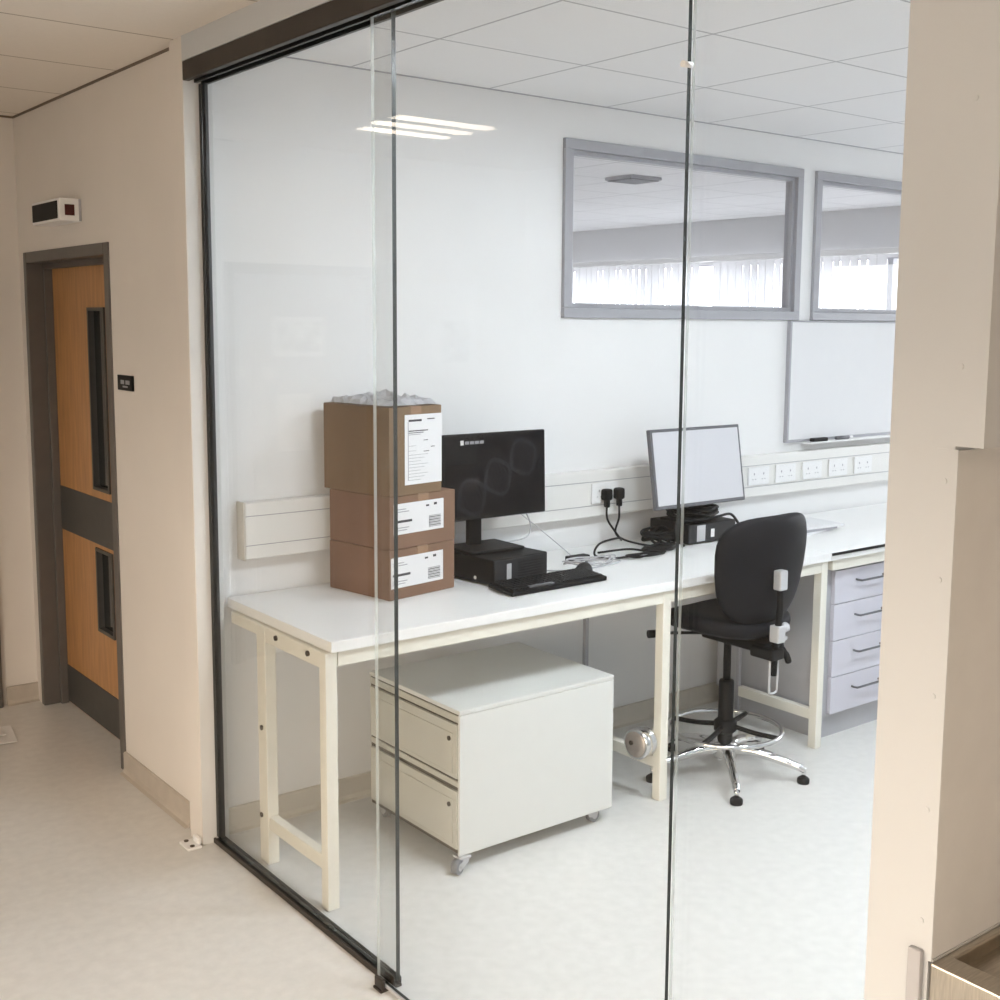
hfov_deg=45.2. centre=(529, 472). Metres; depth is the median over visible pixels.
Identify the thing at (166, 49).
trim
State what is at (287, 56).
trim
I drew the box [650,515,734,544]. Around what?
desktop computer
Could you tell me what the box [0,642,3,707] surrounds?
trim
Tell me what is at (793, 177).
window
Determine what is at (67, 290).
door
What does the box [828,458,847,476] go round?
socket
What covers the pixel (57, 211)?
alarm box
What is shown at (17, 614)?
wall
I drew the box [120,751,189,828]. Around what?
baseboard
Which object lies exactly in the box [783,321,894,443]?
whiteboard
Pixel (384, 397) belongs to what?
film
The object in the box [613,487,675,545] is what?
plug
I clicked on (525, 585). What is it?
keyboard
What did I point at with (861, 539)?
lab bench
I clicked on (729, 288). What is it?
vertical blind
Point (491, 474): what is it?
monitor
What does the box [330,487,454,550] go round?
cardboard box
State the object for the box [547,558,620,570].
cable
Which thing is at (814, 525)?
paper stack
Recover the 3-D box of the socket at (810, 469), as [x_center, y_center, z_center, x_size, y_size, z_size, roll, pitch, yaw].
[1.389,-0.010,5.917,0.146,0.086,0.008,-5,9,-38]
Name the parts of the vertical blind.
head rail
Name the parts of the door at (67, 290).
push plate, kick plate, vision pane, vision frame, vision pane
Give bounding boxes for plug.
[593,488,642,558]
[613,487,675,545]
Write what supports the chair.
on the floor
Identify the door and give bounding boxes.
[23,242,125,769]
[182,0,692,999]
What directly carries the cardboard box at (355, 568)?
on the lab bench at (326, 627)
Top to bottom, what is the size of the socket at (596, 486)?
0.086 m
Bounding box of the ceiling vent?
[605,174,661,184]
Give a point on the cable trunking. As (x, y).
(266, 528)
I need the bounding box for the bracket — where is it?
[179,834,201,850]
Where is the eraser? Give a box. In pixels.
[810,437,827,441]
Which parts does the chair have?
height lever, leg, leg, leg, seat, leg, backrest, leg, lever, adjusting knob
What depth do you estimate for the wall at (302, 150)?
4.51 m
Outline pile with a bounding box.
[666,504,718,518]
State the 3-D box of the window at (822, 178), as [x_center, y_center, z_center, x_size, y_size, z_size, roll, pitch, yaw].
[1.941,-1.150,6.308,1.485,0.715,0.078,-5,9,-38]
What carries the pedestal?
on the floor
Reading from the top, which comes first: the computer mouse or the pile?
the pile
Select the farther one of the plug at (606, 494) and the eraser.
the eraser
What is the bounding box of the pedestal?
[369,642,613,874]
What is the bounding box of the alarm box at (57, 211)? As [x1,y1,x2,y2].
[32,197,81,226]
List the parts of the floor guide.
plate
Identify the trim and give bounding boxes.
[0,47,168,118]
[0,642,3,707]
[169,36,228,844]
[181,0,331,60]
[284,56,902,153]
[911,94,978,961]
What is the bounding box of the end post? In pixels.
[905,945,923,999]
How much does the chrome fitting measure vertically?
0.117 m
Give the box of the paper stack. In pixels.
[805,517,843,535]
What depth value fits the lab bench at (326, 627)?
4.01 m
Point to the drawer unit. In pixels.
(854, 600)
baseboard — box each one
[6,682,39,705]
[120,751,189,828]
[229,681,718,834]
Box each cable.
[506,513,530,541]
[521,514,570,554]
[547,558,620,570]
[563,554,615,565]
[673,512,738,546]
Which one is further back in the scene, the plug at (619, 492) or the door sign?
the plug at (619, 492)
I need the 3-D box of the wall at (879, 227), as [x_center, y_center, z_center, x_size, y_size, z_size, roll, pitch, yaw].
[2.431,-0.721,9.544,0.100,2.655,10.050,-5,9,-38]
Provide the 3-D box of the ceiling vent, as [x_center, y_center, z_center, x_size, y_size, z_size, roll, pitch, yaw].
[0.632,-1.783,7.326,0.250,0.026,0.240,-5,9,-38]
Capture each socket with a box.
[591,481,617,503]
[747,466,768,485]
[775,463,795,482]
[801,460,821,479]
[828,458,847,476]
[853,455,871,473]
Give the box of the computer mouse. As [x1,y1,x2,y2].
[576,561,592,570]
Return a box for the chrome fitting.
[624,726,657,759]
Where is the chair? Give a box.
[646,512,809,805]
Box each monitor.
[441,429,544,554]
[646,424,744,523]
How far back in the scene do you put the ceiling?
4.06 m
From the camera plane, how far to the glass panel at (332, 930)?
3.83 m
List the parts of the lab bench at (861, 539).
rail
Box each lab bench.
[227,525,830,911]
[804,503,886,570]
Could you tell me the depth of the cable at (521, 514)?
4.81 m
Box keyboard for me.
[488,567,606,596]
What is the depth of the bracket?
4.07 m
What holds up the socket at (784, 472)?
attached to the cable trunking
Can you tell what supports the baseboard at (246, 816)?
attached to the wall at (302, 150)
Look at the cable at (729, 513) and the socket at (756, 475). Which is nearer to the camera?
the cable at (729, 513)
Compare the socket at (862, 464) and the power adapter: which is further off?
the socket at (862, 464)
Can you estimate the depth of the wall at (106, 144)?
4.38 m
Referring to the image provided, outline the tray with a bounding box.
[802,434,889,443]
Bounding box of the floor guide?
[373,971,401,993]
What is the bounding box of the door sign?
[117,375,133,391]
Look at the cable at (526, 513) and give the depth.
4.66 m
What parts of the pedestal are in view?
rail, drawer, rail, drawer, corner post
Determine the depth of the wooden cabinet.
1.85 m
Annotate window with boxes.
[561,137,804,319]
[574,257,897,309]
[810,171,901,321]
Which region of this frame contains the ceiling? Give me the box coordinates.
[0,0,909,231]
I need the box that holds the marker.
[835,435,852,439]
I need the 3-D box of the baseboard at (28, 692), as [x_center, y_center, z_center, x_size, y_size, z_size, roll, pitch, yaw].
[-2.350,1.030,5.576,0.140,0.085,0.030,-5,9,-38]
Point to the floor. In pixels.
(101, 898)
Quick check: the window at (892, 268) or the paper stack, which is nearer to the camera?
the paper stack
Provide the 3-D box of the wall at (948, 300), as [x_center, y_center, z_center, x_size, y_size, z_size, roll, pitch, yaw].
[3.037,0.013,3.747,6.215,2.655,0.158,-5,9,-38]
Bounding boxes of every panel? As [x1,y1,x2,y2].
[198,11,400,982]
[932,447,999,958]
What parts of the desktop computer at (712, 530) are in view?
panel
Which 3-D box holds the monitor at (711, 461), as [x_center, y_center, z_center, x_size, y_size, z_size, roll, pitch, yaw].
[0.682,0.008,5.182,0.545,0.411,0.181,-5,9,-38]
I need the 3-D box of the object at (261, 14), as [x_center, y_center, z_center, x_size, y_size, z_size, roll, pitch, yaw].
[-0.217,-1.195,2.780,0.138,0.076,2.635,-5,9,-38]
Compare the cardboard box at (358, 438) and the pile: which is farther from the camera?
the pile
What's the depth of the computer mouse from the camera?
4.54 m
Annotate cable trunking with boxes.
[236,442,889,560]
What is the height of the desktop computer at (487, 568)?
0.097 m
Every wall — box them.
[0,117,37,704]
[13,51,189,800]
[212,58,902,806]
[572,206,900,270]
[864,0,999,999]
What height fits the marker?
0.018 m
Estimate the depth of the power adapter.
4.76 m
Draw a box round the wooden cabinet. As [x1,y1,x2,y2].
[929,922,999,999]
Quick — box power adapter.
[565,553,589,560]
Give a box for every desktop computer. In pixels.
[454,547,546,583]
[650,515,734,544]
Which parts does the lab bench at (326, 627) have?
leg, rail, leg, rail, leg, cable coil, cable coil, cable coil, leg, leg, leg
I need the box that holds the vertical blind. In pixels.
[572,247,898,309]
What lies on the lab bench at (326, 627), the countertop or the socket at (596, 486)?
the countertop
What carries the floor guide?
attached to the floor
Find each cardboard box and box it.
[323,402,441,497]
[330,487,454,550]
[330,539,453,600]
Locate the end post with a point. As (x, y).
(915, 958)
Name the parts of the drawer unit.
drawer, drawer, drawer, drawer, handle, handle, handle, handle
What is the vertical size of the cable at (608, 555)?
0.030 m
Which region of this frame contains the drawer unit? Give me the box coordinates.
[716,561,883,737]
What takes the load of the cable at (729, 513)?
on the lab bench at (326, 627)
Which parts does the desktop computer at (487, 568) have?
panel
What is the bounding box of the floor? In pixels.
[0,701,876,999]
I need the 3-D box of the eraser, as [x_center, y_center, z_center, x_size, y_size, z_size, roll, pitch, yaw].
[1.428,-0.161,5.934,0.110,0.018,0.030,-5,9,-38]
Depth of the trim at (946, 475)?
1.82 m
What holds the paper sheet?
on the floor
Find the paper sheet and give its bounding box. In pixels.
[0,725,16,743]
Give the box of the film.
[330,389,435,405]
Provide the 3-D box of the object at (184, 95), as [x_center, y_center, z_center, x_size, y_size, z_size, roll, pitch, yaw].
[-1.112,-0.058,4.012,0.098,2.655,0.155,-5,9,-38]
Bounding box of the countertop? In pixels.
[227,538,830,652]
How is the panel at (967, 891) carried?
attached to the wall at (948, 300)

